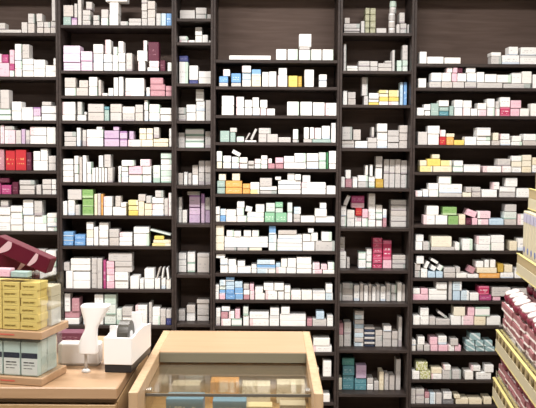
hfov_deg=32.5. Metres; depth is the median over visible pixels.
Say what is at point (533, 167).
box
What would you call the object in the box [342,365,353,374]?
box
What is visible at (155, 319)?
box
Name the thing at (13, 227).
box
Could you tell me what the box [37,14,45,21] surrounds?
box
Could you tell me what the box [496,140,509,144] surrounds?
box
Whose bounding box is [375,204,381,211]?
box
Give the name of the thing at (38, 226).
box
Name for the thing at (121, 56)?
box
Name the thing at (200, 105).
box
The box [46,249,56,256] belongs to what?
box
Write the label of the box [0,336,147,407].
countertop
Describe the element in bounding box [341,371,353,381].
box
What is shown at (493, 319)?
box
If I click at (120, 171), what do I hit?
carton
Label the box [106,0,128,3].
box
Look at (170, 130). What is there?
carton
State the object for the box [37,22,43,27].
box
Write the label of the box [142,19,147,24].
box
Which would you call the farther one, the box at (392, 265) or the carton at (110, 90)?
the box at (392, 265)
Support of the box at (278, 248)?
on the shelving unit at (240, 27)
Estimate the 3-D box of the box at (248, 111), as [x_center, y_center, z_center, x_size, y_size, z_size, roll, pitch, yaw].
[-0.110,-0.516,5.156,0.040,0.040,0.104,0,4,0]
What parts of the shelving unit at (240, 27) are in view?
panel, shelf, shelf, shelf, shelf, shelf, shelf, shelf, shelf, shelf, shelf, shelf, shelf, shelf, shelf, panel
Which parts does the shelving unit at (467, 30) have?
panel, shelf, shelf, shelf, shelf, shelf, shelf, shelf, shelf, shelf, shelf, shelf, shelf, shelf, shelf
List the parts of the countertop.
drawer, panel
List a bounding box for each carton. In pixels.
[0,90,12,108]
[0,125,7,143]
[0,149,8,169]
[0,278,10,288]
[0,338,8,373]
[2,279,28,289]
[2,289,19,297]
[3,297,20,305]
[3,305,20,313]
[3,313,20,321]
[3,321,20,329]
[3,338,26,374]
[6,150,15,169]
[10,50,15,63]
[12,182,21,193]
[15,150,29,169]
[16,130,21,143]
[20,288,46,298]
[20,304,46,314]
[20,319,46,329]
[21,279,47,290]
[21,295,47,306]
[21,311,47,322]
[21,338,46,375]
[22,22,28,32]
[22,44,32,58]
[22,129,28,143]
[26,130,32,143]
[27,152,35,169]
[28,14,36,24]
[28,24,37,32]
[34,200,45,215]
[36,184,43,194]
[41,149,50,160]
[46,334,56,370]
[47,127,55,143]
[52,0,54,21]
[57,329,84,341]
[63,201,67,214]
[65,292,72,311]
[66,270,74,287]
[68,200,77,214]
[72,295,82,311]
[74,4,77,18]
[74,156,80,163]
[74,165,78,172]
[75,173,78,181]
[75,204,82,214]
[77,102,84,114]
[77,128,82,145]
[78,0,83,24]
[79,157,82,181]
[83,130,87,145]
[83,155,88,181]
[87,162,93,173]
[87,174,91,181]
[92,168,95,181]
[92,257,98,272]
[92,273,96,287]
[94,193,98,214]
[94,226,98,245]
[96,167,100,181]
[97,257,104,288]
[98,80,103,95]
[98,193,103,214]
[99,155,103,166]
[99,168,101,181]
[101,193,104,214]
[102,167,106,181]
[103,259,107,288]
[104,154,112,166]
[105,40,112,54]
[105,110,111,120]
[105,168,107,181]
[108,88,113,95]
[108,167,114,181]
[113,47,118,54]
[114,78,118,95]
[115,195,122,206]
[117,307,122,324]
[118,41,124,52]
[118,166,122,173]
[118,174,121,181]
[119,77,124,95]
[126,53,133,70]
[129,131,135,139]
[138,201,145,215]
[140,277,144,288]
[143,41,147,50]
[144,100,149,110]
[145,111,149,120]
[146,87,150,95]
[148,42,160,61]
[149,300,153,324]
[153,165,160,182]
[154,127,160,137]
[155,276,161,288]
[156,13,160,24]
[160,60,166,70]
[161,13,166,24]
[161,266,165,277]
[161,276,166,288]
[164,198,168,215]
[166,266,170,278]
[166,278,171,288]
[166,307,171,317]
[167,13,171,25]
[168,63,171,70]
[169,128,171,146]
[169,192,171,215]
[178,133,185,147]
[178,173,183,184]
[179,62,188,82]
[179,196,182,209]
[179,209,182,222]
[182,209,187,222]
[184,172,188,184]
[188,173,191,184]
[189,66,198,80]
[192,165,198,174]
[192,175,198,184]
[199,160,204,172]
[199,173,204,184]
[201,193,205,222]
[202,35,208,41]
[205,131,210,147]
[205,161,210,172]
[205,173,209,184]
[205,197,209,209]
[205,210,209,222]
[206,100,210,120]
[216,206,219,213]
[216,214,219,221]
[216,283,219,291]
[216,305,220,316]
[216,316,220,325]
[217,151,222,161]
[230,132,235,141]
[235,307,239,318]
[243,304,248,315]
[243,313,248,325]
[250,129,256,139]
[250,282,253,289]
[250,290,253,299]
[252,97,258,107]
[262,72,268,86]
[269,72,275,86]
[287,202,291,211]
[287,212,291,221]
[293,129,297,139]
[298,76,301,86]
[304,70,313,86]
[304,127,308,138]
[309,127,313,138]
[314,128,320,138]
[321,126,329,138]
[322,357,330,376]
[325,152,327,168]
[326,313,332,325]
[328,151,335,163]
[330,123,335,142]
[339,320,342,334]
[339,335,342,346]
[339,374,341,389]
[340,282,341,300]
[341,176,344,186]
[341,205,345,215]
[341,216,345,225]
[342,44,345,70]
[342,91,346,104]
[343,319,350,333]
[343,332,350,345]
[344,170,350,178]
[346,256,349,267]
[352,177,356,187]
[352,283,358,300]
[359,21,364,32]
[359,281,362,300]
[361,77,367,95]
[361,208,367,217]
[361,217,367,226]
[362,96,367,104]
[363,15,369,21]
[363,283,367,300]
[364,8,369,15]
[364,165,367,174]
[367,192,374,204]
[367,282,371,300]
[368,164,372,175]
[370,127,373,136]
[371,284,375,300]
[373,378,378,389]
[374,156,381,166]
[374,167,381,178]
[375,282,379,300]
[377,367,383,389]
[380,284,385,300]
[382,159,388,172]
[382,173,388,187]
[382,208,386,217]
[382,217,386,226]
[382,239,390,259]
[383,370,388,389]
[385,281,390,300]
[388,173,394,187]
[388,371,394,389]
[389,159,394,173]
[390,50,394,70]
[390,283,395,292]
[391,293,395,300]
[394,159,400,172]
[394,173,399,187]
[394,356,400,389]
[395,24,399,32]
[395,280,401,300]
[397,13,404,23]
[397,314,401,346]
[398,82,402,104]
[399,160,406,173]
[400,174,406,187]
[401,45,407,60]
[401,282,404,300]
[403,82,406,104]
[411,384,415,395]
[411,396,415,403]
[417,52,426,63]
[428,390,435,403]
[429,103,438,115]
[434,389,441,403]
[446,281,451,299]
[448,106,453,115]
[451,73,456,81]
[452,241,459,249]
[453,265,459,272]
[456,213,464,224]
[481,258,488,267]
[487,258,494,266]
[493,101,499,108]
[494,109,499,115]
[495,262,503,271]
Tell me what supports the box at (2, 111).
on the box at (2, 117)
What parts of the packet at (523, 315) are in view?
white panel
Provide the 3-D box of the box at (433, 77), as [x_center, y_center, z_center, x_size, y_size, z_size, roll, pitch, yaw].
[0.933,-0.705,5.137,0.056,0.047,0.098,0,4,0]
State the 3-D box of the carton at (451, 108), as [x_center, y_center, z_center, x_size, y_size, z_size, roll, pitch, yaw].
[1.018,-0.519,5.146,0.022,0.054,0.084,0,4,0]
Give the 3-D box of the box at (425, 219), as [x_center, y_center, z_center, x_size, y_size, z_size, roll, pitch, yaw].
[0.901,0.087,5.183,0.062,0.051,0.086,0,4,0]
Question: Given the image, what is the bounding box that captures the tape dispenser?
[104,312,150,372]
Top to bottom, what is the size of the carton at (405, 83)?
0.130 m
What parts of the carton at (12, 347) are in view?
white panel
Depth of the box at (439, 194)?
5.13 m
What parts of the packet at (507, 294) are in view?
white panel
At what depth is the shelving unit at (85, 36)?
5.32 m
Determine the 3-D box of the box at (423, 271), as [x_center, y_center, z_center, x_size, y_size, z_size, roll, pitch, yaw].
[0.877,0.386,5.201,0.034,0.049,0.078,0,4,0]
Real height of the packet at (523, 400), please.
0.028 m
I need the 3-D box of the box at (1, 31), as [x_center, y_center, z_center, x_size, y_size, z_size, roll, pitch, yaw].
[-1.455,-0.957,5.128,0.180,0.018,0.094,0,4,0]
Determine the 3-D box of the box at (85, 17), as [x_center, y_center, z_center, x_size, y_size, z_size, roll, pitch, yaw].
[-1.004,-1.033,5.132,0.042,0.027,0.090,0,4,0]
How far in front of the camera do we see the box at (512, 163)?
5.13 m
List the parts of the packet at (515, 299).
white panel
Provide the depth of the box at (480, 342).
5.18 m
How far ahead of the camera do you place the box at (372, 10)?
5.15 m
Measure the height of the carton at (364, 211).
0.049 m
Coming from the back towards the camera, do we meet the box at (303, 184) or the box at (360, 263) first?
the box at (360, 263)
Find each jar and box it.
[388,13,394,20]
[388,21,394,27]
[388,28,394,32]
[389,7,395,13]
[390,1,395,6]
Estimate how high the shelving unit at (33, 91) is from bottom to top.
2.500 m
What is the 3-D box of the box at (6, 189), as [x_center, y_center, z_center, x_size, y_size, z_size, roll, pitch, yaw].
[-1.463,-0.083,5.185,0.053,0.051,0.089,0,4,0]
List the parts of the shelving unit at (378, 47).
panel, shelf, shelf, shelf, shelf, shelf, shelf, shelf, shelf, shelf, shelf, panel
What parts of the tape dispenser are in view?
cutter arm, post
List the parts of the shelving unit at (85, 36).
panel, shelf, shelf, shelf, shelf, shelf, shelf, shelf, shelf, shelf, shelf, shelf, panel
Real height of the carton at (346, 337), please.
0.069 m
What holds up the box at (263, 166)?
on the shelving unit at (240, 27)
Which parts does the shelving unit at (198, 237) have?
panel, shelf, shelf, shelf, shelf, shelf, shelf, shelf, shelf, shelf, panel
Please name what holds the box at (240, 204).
on the box at (240, 211)
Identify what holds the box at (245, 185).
on the box at (245, 191)
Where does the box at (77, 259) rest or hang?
on the box at (74, 267)
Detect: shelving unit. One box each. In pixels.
[0,0,59,335]
[58,0,173,356]
[174,0,212,330]
[213,0,340,407]
[336,0,414,407]
[408,0,535,407]
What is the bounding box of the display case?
[128,331,322,407]
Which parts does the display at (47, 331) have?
clear lid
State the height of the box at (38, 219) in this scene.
0.042 m
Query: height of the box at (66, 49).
0.045 m
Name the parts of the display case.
panel, glass, panel, panel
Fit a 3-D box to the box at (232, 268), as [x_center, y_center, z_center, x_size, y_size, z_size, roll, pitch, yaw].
[-0.198,0.364,5.198,0.047,0.043,0.077,0,4,0]
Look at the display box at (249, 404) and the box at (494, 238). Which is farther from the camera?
the box at (494, 238)
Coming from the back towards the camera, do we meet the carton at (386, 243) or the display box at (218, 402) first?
the carton at (386, 243)
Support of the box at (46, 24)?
on the box at (46, 30)
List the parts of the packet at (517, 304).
white panel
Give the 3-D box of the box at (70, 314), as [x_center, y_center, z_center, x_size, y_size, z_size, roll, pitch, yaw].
[-1.107,0.622,5.245,0.081,0.034,0.098,0,4,0]
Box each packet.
[498,370,502,379]
[499,363,502,373]
[502,302,508,311]
[502,375,506,385]
[503,318,506,328]
[504,289,521,302]
[505,305,512,315]
[505,330,509,340]
[505,373,511,383]
[508,292,525,305]
[508,309,513,320]
[508,317,512,328]
[508,334,512,345]
[508,385,512,396]
[509,378,515,388]
[511,295,530,307]
[512,321,517,332]
[512,338,516,350]
[512,391,516,402]
[513,299,531,314]
[513,313,519,323]
[513,384,519,395]
[516,325,521,337]
[516,335,521,346]
[517,317,521,327]
[517,390,523,399]
[518,302,535,315]
[520,306,535,321]
[520,321,526,333]
[520,339,525,351]
[520,348,525,360]
[520,396,527,407]
[524,335,529,347]
[525,353,529,365]
[526,284,533,294]
[526,311,535,327]
[527,325,532,337]
[529,349,535,362]
[530,330,534,342]
[530,340,534,352]
[533,364,535,375]
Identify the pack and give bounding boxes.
[0,235,56,272]
[0,254,35,270]
[0,267,14,276]
[11,270,31,276]
[523,211,534,256]
[526,212,535,259]
[530,213,535,260]
[533,215,535,262]
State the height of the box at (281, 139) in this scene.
0.029 m
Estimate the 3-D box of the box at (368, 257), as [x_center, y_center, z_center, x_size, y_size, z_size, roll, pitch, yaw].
[0.575,0.308,5.274,0.028,0.036,0.076,0,4,0]
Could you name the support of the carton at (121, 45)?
on the box at (121, 56)
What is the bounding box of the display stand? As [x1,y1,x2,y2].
[492,188,535,407]
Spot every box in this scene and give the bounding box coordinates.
[0,23,8,29]
[0,30,21,32]
[0,63,10,76]
[0,109,11,114]
[0,115,11,119]
[0,177,13,182]
[0,206,10,214]
[0,215,11,222]
[0,223,10,230]
[1,199,11,206]
[2,54,9,62]
[2,184,12,193]
[5,126,18,129]
[5,130,15,143]
[10,64,14,70]
[10,71,14,76]
[11,205,23,211]
[11,212,23,217]
[11,218,23,224]
[11,224,23,230]
[12,102,25,110]
[12,111,21,119]
[15,44,21,51]
[15,52,23,60]
[15,61,22,68]
[15,69,22,76]
[20,180,37,184]
[20,184,38,189]
[20,189,36,193]
[22,107,33,120]
[23,59,34,64]
[23,65,34,70]
[23,71,33,76]
[23,199,36,206]
[23,207,33,214]
[24,215,34,222]
[24,223,34,230]
[30,127,46,134]
[30,136,46,143]
[33,107,41,115]
[33,116,41,120]
[33,151,40,160]
[34,60,47,68]
[34,69,45,76]
[34,161,48,170]
[35,215,47,222]
[35,223,47,230]
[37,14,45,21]
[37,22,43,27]
[37,28,43,32]
[42,102,54,105]
[42,106,55,113]
[42,113,55,120]
[42,179,51,183]
[42,184,52,188]
[43,189,52,193]
[44,22,50,27]
[44,28,50,32]
[46,65,55,70]
[46,71,55,76]
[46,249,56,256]
[46,266,57,274]
[47,212,56,217]
[47,218,56,221]
[47,222,56,226]
[47,283,60,296]
[47,294,60,309]
[47,306,60,325]
[48,227,56,230]
[49,156,56,162]
[49,163,56,170]
[62,102,77,114]
[62,115,77,120]
[63,5,74,17]
[63,17,71,24]
[63,46,83,54]
[63,54,80,62]
[63,159,73,163]
[63,164,75,169]
[63,170,75,175]
[63,176,74,181]
[63,231,75,235]
[63,235,74,240]
[63,240,74,245]
[64,63,80,70]
[64,132,76,136]
[64,142,76,145]
[64,261,70,270]
[65,78,77,87]
[65,88,76,95]
[65,137,76,140]
[65,310,81,317]
[65,315,81,323]
[68,189,82,199]
[71,256,92,263]
[71,263,91,270]
[72,18,77,24]
[73,270,91,279]
[73,279,91,288]
[75,233,86,239]
[75,239,86,245]
[76,88,88,95]
[77,115,87,120]
[79,80,89,87]
[81,51,93,61]
[81,61,93,70]
[82,189,95,197]
[83,10,92,16]
[83,15,92,21]
[83,21,92,24]
[83,198,93,206]
[83,206,94,214]
[86,2,94,11]
[86,221,95,229]
[87,129,104,137]
[87,138,105,145]
[87,229,93,237]
[87,237,93,245]
[88,104,106,112]
[88,113,104,120]
[89,77,99,86]
[89,87,98,95]
[93,15,100,21]
[93,21,100,24]
[93,44,105,53]
[94,53,104,62]
[94,62,103,70]
[95,292,105,302]
[99,221,110,229]
[99,230,108,237]
[99,237,109,245]
[101,9,109,19]
[101,18,109,24]
[104,54,112,62]
[104,63,112,70]
[104,131,119,138]
[104,196,114,205]
[104,206,114,214]
[104,292,117,303]
[105,139,119,145]
[105,313,116,323]
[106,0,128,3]
[106,302,117,314]
[107,260,114,267]
[107,267,114,274]
[107,274,114,281]
[107,281,114,288]
[109,14,120,24]
[109,228,120,236]
[109,251,133,260]
[110,2,120,15]
[110,104,123,112]
[110,113,122,120]
[110,237,119,245]
[113,55,118,63]
[113,63,118,70]
[113,206,127,215]
[115,260,133,266]
[115,265,133,271]
[115,272,129,279]
[115,279,129,288]
[118,53,125,62]
[119,62,125,70]
[119,240,133,245]
[120,131,128,138]
[120,139,128,146]
[120,231,133,236]
[120,236,133,240]
[121,21,128,24]
[121,202,127,206]
[122,160,135,165]
[122,166,128,170]
[122,171,129,176]
[122,177,128,181]
[122,305,133,315]
[123,107,135,113]
[123,114,134,120]
[123,316,130,319]
[125,92,145,95]
[126,78,145,91]
[128,140,141,146]
[128,199,138,204]
[129,19,141,22]
[129,22,141,24]
[129,166,142,173]
[129,174,142,182]
[129,205,137,209]
[129,210,138,215]
[130,274,140,288]
[134,226,150,232]
[134,232,150,245]
[135,105,144,112]
[135,113,144,120]
[135,303,148,314]
[137,51,148,61]
[138,61,146,70]
[138,194,146,200]
[139,128,146,133]
[140,134,146,139]
[140,159,151,165]
[141,140,154,146]
[142,3,147,11]
[142,11,147,18]
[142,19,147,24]
[142,166,152,173]
[143,174,152,182]
[143,313,148,323]
[145,203,152,208]
[145,209,152,215]
[145,267,155,278]
[145,277,155,288]
[146,195,152,202]
[147,67,159,70]
[147,128,153,133]
[147,134,153,139]
[148,1,156,10]
[148,10,156,18]
[148,18,155,24]
[149,61,159,67]
[149,104,161,112]
[149,113,160,120]
[150,78,164,83]
[150,84,165,90]
[150,90,165,95]
[150,228,171,235]
[152,197,164,202]
[152,203,163,208]
[152,209,163,215]
[152,242,171,245]
[152,305,161,315]
[152,316,159,324]
[153,143,168,146]
[153,238,171,242]
[154,138,168,142]
[154,235,164,239]
[155,190,164,196]
[160,108,171,114]
[160,307,166,316]
[160,317,166,324]
[161,115,171,120]
[161,153,171,158]
[161,159,171,163]
[161,164,171,169]
[161,170,171,175]
[161,176,171,182]
[166,86,171,90]
[166,91,171,95]
[166,318,171,324]
[166,392,204,407]
[171,380,200,391]
[178,108,186,113]
[179,36,188,40]
[179,56,188,62]
[179,114,185,120]
[179,251,186,258]
[179,258,186,265]
[179,265,186,271]
[179,308,185,314]
[179,314,185,320]
[180,10,195,17]
[185,129,204,134]
[185,142,204,147]
[186,105,195,112]
[186,113,195,120]
[186,135,204,140]
[187,191,200,194]
[187,251,195,261]
[187,303,195,312]
[187,311,195,320]
[188,261,195,271]
[189,194,200,206]
[189,206,200,214]
[189,214,200,222]
[195,27,202,35]
[195,36,201,41]
[196,8,206,14]
[196,14,206,17]
[196,89,204,100]
[196,101,205,110]
[196,111,205,120]
[197,252,209,256]
[197,256,209,272]
[197,298,209,302]
[197,302,209,308]
[197,307,209,314]
[197,313,209,320]
[199,71,210,77]
[199,78,210,83]
[210,377,238,402]
[213,397,246,407]
[216,225,223,235]
[216,235,224,242]
[216,242,224,249]
[216,254,225,257]
[217,162,222,167]
[217,180,225,186]
[217,187,225,193]
[219,76,228,82]
[219,173,225,180]
[220,131,229,141]
[220,208,225,214]
[220,215,225,221]
[220,257,227,264]
[220,265,227,272]
[220,278,225,285]
[221,311,227,318]
[221,317,230,325]
[222,96,233,105]
[222,106,233,114]
[222,304,229,310]
[223,69,230,76]
[223,156,230,161]
[223,162,230,167]
[225,236,267,241]
[225,242,267,246]
[225,247,236,250]
[226,180,241,186]
[226,187,241,193]
[226,209,235,215]
[226,215,236,221]
[226,276,234,280]
[226,280,234,284]
[226,284,234,289]
[226,288,234,293]
[226,292,234,298]
[227,229,233,236]
[228,257,236,264]
[229,55,270,59]
[229,264,236,272]
[229,309,234,318]
[231,73,240,82]
[231,83,240,85]
[232,150,240,155]
[232,157,238,162]
[232,163,238,168]
[232,173,239,180]
[232,316,241,325]
[234,230,240,236]
[235,279,242,287]
[235,286,242,293]
[235,294,242,299]
[236,97,243,107]
[236,107,243,114]
[237,136,243,141]
[237,201,244,207]
[237,208,243,215]
[237,215,246,221]
[237,247,248,250]
[237,265,250,272]
[238,259,244,266]
[240,157,247,162]
[240,163,247,168]
[242,66,250,72]
[242,73,250,79]
[242,80,250,86]
[242,380,269,401]
[243,183,249,188]
[243,189,249,193]
[244,229,250,236]
[244,282,248,289]
[244,288,249,294]
[244,294,249,299]
[245,100,251,107]
[245,108,251,114]
[245,205,251,211]
[246,402,271,407]
[247,212,263,216]
[247,217,263,221]
[249,247,261,250]
[250,182,258,189]
[250,190,259,193]
[250,309,268,318]
[250,319,268,325]
[252,69,260,75]
[252,76,260,86]
[252,229,258,236]
[252,262,256,268]
[253,108,259,114]
[255,159,260,163]
[255,285,262,292]
[255,291,264,299]
[256,204,263,211]
[257,259,274,263]
[257,264,274,268]
[257,269,267,272]
[259,128,270,133]
[259,134,266,141]
[260,100,266,107]
[260,178,271,185]
[260,186,276,189]
[260,190,276,193]
[261,108,265,114]
[261,164,266,168]
[264,281,273,289]
[265,211,274,221]
[265,289,276,299]
[266,202,274,211]
[267,109,274,114]
[267,134,277,141]
[268,163,274,168]
[269,225,275,233]
[269,234,276,241]
[269,242,275,250]
[270,305,278,314]
[270,315,278,325]
[274,281,283,290]
[275,158,282,162]
[275,163,282,168]
[275,201,282,206]
[275,207,282,212]
[275,212,286,221]
[276,49,285,59]
[276,266,285,272]
[277,238,301,242]
[277,243,301,246]
[277,247,301,250]
[277,379,304,402]
[278,68,286,74]
[278,75,286,86]
[278,137,290,142]
[278,180,300,184]
[278,184,300,188]
[278,189,300,193]
[278,229,296,234]
[278,233,301,238]
[278,290,283,299]
[280,312,305,319]
[280,320,305,325]
[280,400,305,407]
[281,257,286,266]
[281,305,289,313]
[284,156,293,161]
[284,162,305,168]
[284,283,289,292]
[284,292,289,299]
[286,266,295,272]
[287,49,297,59]
[287,102,298,115]
[287,173,294,179]
[287,256,295,266]
[288,76,296,86]
[291,288,300,294]
[291,295,300,299]
[294,153,305,161]
[294,206,300,213]
[295,174,300,179]
[296,255,310,263]
[296,263,311,268]
[296,267,310,272]
[299,34,310,47]
[299,47,309,49]
[299,50,309,59]
[300,102,311,115]
[300,215,314,221]
[301,182,325,187]
[301,188,325,193]
[301,289,311,299]
[302,175,309,181]
[302,233,310,240]
[302,240,314,250]
[303,139,311,142]
[306,153,317,160]
[306,161,317,168]
[306,316,311,325]
[308,227,313,232]
[311,49,320,59]
[311,231,317,240]
[312,102,324,115]
[312,139,330,142]
[312,261,319,269]
[312,268,321,273]
[312,288,324,299]
[312,316,325,325]
[313,335,329,345]
[313,343,331,351]
[314,208,326,216]
[315,216,334,222]
[315,240,334,250]
[315,309,323,318]
[318,74,326,80]
[318,81,326,86]
[318,152,325,160]
[318,161,325,168]
[319,202,325,208]
[320,263,326,269]
[321,231,331,240]
[322,49,332,59]
[322,268,333,273]
[323,390,329,401]
[325,103,336,115]
[325,282,331,292]
[325,291,332,299]
[326,185,335,193]
[327,261,333,269]
[328,163,335,168]
[340,235,344,243]
[340,244,344,250]
[340,251,345,259]
[340,260,345,267]
[341,144,353,147]
[341,281,352,288]
[341,354,353,364]
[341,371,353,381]
[342,127,351,139]
[342,140,353,143]
[342,194,350,205]
[342,289,352,294]
[342,295,352,300]
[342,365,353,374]
[342,382,353,389]
[343,24,359,29]
[343,28,359,32]
[344,18,349,23]
[345,179,351,186]
[346,66,357,69]
[346,209,353,217]
[346,217,353,226]
[347,92,355,98]
[347,99,355,104]
[350,195,363,202]
[350,202,363,207]
[352,130,360,139]
[353,308,363,314]
[353,312,363,318]
[353,317,363,323]
[353,321,363,327]
[353,326,363,332]
[353,330,362,336]
[353,335,362,341]
[353,339,362,345]
[354,141,367,147]
[354,208,361,215]
[354,215,360,220]
[354,220,360,226]
[354,374,365,383]
[354,383,365,389]
[355,362,365,377]
[357,61,369,66]
[357,67,369,70]
[357,175,367,180]
[357,181,367,187]
[357,250,365,259]
[357,259,365,267]
[363,324,374,328]
[363,327,374,331]
[363,332,374,336]
[363,337,374,341]
[365,247,371,254]
[366,138,376,142]
[366,255,370,261]
[366,261,370,267]
[366,374,372,383]
[366,382,372,389]
[367,143,376,147]
[367,204,374,211]
[368,93,378,98]
[368,99,378,102]
[368,176,374,181]
[368,182,374,187]
[368,212,374,218]
[368,219,374,226]
[369,8,375,14]
[369,15,375,22]
[369,21,375,28]
[369,61,377,66]
[370,67,377,70]
[371,236,381,242]
[371,241,381,247]
[371,246,381,252]
[371,252,381,257]
[371,256,381,262]
[371,261,381,267]
[374,327,381,334]
[374,334,381,340]
[374,339,381,346]
[375,28,385,32]
[375,124,386,131]
[375,179,382,187]
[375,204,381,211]
[375,212,381,219]
[375,219,381,226]
[376,132,386,139]
[377,63,391,67]
[377,90,387,93]
[377,140,386,147]
[378,68,391,70]
[379,97,387,101]
[381,328,390,338]
[382,259,390,267]
[382,323,390,330]
[382,338,390,346]
[387,97,398,101]
[387,130,398,135]
[387,136,398,141]
[387,142,398,147]
[388,90,398,97]
[388,102,397,104]
[389,199,405,204]
[389,204,405,210]
[389,210,405,215]
[389,215,405,221]
[389,220,405,226]
[391,253,405,259]
[391,258,405,263]
[391,263,404,267]
[391,329,397,338]
[391,338,397,346]
[395,60,401,67]
[395,66,401,70]
[397,141,406,147]
[398,125,407,132]
[399,133,406,140]
[400,23,406,28]
[401,60,407,66]
[411,367,419,378]
[412,313,419,324]
[413,240,421,249]
[413,262,419,269]
[413,269,419,276]
[413,287,419,293]
[413,293,427,299]
[413,358,427,370]
[414,190,421,196]
[414,233,423,240]
[414,254,423,263]
[414,385,423,395]
[415,132,426,144]
[415,343,422,350]
[415,395,423,403]
[416,78,425,87]
[416,108,423,115]
[416,334,424,344]
[418,160,426,165]
[418,166,431,171]
[418,305,428,315]
[418,313,428,324]
[419,286,427,293]
[419,368,430,378]
[420,189,427,196]
[420,267,426,277]
[421,214,434,224]
[421,241,429,249]
[422,104,429,110]
[422,260,429,268]
[423,341,429,350]
[424,111,429,115]
[424,205,438,214]
[424,388,428,397]
[424,397,428,403]
[425,126,439,133]
[425,159,439,165]
[426,57,443,63]
[426,183,437,189]
[426,287,446,293]
[427,82,440,87]
[427,134,438,144]
[427,270,434,277]
[427,334,436,344]
[428,190,437,196]
[428,256,437,263]
[428,264,435,270]
[428,294,446,299]
[428,342,437,350]
[429,73,441,81]
[429,235,451,246]
[429,314,434,324]
[429,365,441,372]
[430,154,439,158]
[430,246,454,249]
[430,373,441,378]
[432,166,451,171]
[433,281,446,288]
[435,214,446,224]
[435,263,442,270]
[435,269,442,277]
[435,308,446,317]
[435,316,449,324]
[436,333,446,344]
[437,100,448,106]
[437,176,450,183]
[437,343,447,350]
[438,111,448,115]
[438,184,461,192]
[438,193,461,196]
[439,107,448,110]
[439,130,445,136]
[439,137,445,144]
[440,160,451,165]
[440,206,456,214]
[440,366,451,378]
[441,73,450,81]
[441,82,451,87]
[441,266,454,272]
[441,388,451,398]
[442,271,454,277]
[442,362,450,369]
[442,397,453,403]
[443,58,460,63]
[444,68,451,72]
[446,137,453,144]
[447,215,457,224]
[447,342,453,350]
[448,313,460,324]
[448,336,457,344]
[451,100,462,107]
[451,160,462,165]
[451,304,464,315]
[451,367,460,378]
[451,391,459,397]
[452,82,463,87]
[452,166,462,171]
[452,281,461,290]
[452,290,459,299]
[452,394,467,403]
[453,108,461,115]
[454,140,463,144]
[454,343,460,350]
[455,271,466,277]
[457,68,462,73]
[457,73,465,81]
[459,237,472,249]
[460,289,468,299]
[461,192,470,196]
[461,314,473,324]
[462,108,469,115]
[462,137,475,144]
[462,208,476,217]
[462,337,473,345]
[462,367,472,379]
[463,68,474,73]
[463,101,471,107]
[463,164,479,171]
[463,187,470,191]
[463,343,474,350]
[464,82,475,87]
[464,304,473,315]
[465,217,470,224]
[465,264,475,273]
[465,272,478,277]
[466,73,475,81]
[466,330,479,339]
[466,395,481,403]
[469,186,480,191]
[469,217,476,224]
[469,291,478,299]
[469,363,480,370]
[470,109,476,115]
[470,192,480,196]
[472,259,482,266]
[473,128,490,135]
[473,266,496,272]
[473,305,489,315]
[473,315,485,324]
[473,368,490,378]
[474,103,485,109]
[474,136,489,140]
[474,235,489,243]
[474,243,490,250]
[474,338,483,345]
[474,345,484,350]
[475,210,489,217]
[475,284,488,294]
[476,72,483,82]
[476,83,501,87]
[476,141,489,144]
[476,272,499,277]
[477,110,485,115]
[477,218,487,224]
[479,294,490,299]
[480,166,500,171]
[480,189,496,196]
[480,337,492,345]
[480,393,491,403]
[482,362,493,371]
[483,99,494,107]
[484,74,496,82]
[484,345,494,351]
[485,314,500,324]
[486,108,494,115]
[486,218,503,224]
[487,52,500,57]
[488,56,501,63]
[488,234,503,242]
[489,286,510,295]
[490,133,498,140]
[490,141,499,144]
[490,182,498,188]
[490,242,503,250]
[491,296,499,300]
[494,159,509,165]
[496,75,510,83]
[496,97,509,106]
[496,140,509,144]
[496,186,514,191]
[497,191,514,196]
[498,134,508,139]
[498,272,512,277]
[499,107,509,115]
[500,211,515,218]
[501,55,518,63]
[501,166,510,171]
[502,84,530,87]
[502,177,516,186]
[502,204,515,211]
[502,218,515,224]
[502,263,511,271]
[505,47,517,54]
[505,240,516,250]
[507,73,521,83]
[508,136,520,141]
[508,156,521,160]
[510,100,520,108]
[510,109,518,115]
[510,142,521,144]
[510,161,521,166]
[510,286,526,294]
[511,167,520,171]
[512,266,520,277]
[514,237,522,250]
[515,188,528,196]
[516,213,523,224]
[518,47,535,55]
[518,155,530,160]
[519,55,535,63]
[519,71,531,83]
[519,109,528,115]
[519,134,535,140]
[519,141,535,145]
[520,161,530,166]
[521,167,530,172]
[528,103,535,115]
[531,74,535,87]
[531,157,535,164]
[531,165,535,172]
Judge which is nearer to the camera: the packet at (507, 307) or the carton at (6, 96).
the packet at (507, 307)
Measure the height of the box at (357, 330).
0.024 m
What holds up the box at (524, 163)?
on the box at (523, 169)
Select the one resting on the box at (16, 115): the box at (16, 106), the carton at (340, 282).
the box at (16, 106)
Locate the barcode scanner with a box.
[78,303,110,372]
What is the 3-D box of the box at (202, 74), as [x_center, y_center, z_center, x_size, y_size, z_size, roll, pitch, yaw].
[-0.355,-0.731,5.220,0.068,0.036,0.089,0,4,0]
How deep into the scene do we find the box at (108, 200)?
5.14 m
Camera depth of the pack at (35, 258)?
2.41 m
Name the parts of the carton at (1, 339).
white panel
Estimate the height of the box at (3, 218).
0.043 m
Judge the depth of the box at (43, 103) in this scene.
5.11 m
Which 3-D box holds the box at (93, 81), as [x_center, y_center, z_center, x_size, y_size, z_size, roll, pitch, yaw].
[-0.971,-0.682,5.151,0.045,0.051,0.086,0,4,0]
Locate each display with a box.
[0,270,67,339]
[0,365,65,385]
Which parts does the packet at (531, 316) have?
white panel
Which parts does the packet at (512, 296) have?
white panel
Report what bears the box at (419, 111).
on the shelving unit at (467, 30)
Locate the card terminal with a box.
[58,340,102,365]
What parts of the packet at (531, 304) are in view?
white panel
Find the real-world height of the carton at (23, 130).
0.082 m
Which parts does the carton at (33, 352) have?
white panel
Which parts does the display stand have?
price rail, rail, price rail, rail, price rail, rail, price rail, rail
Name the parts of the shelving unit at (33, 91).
shelf, shelf, shelf, shelf, shelf, shelf, shelf, shelf, panel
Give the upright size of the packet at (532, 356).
0.034 m

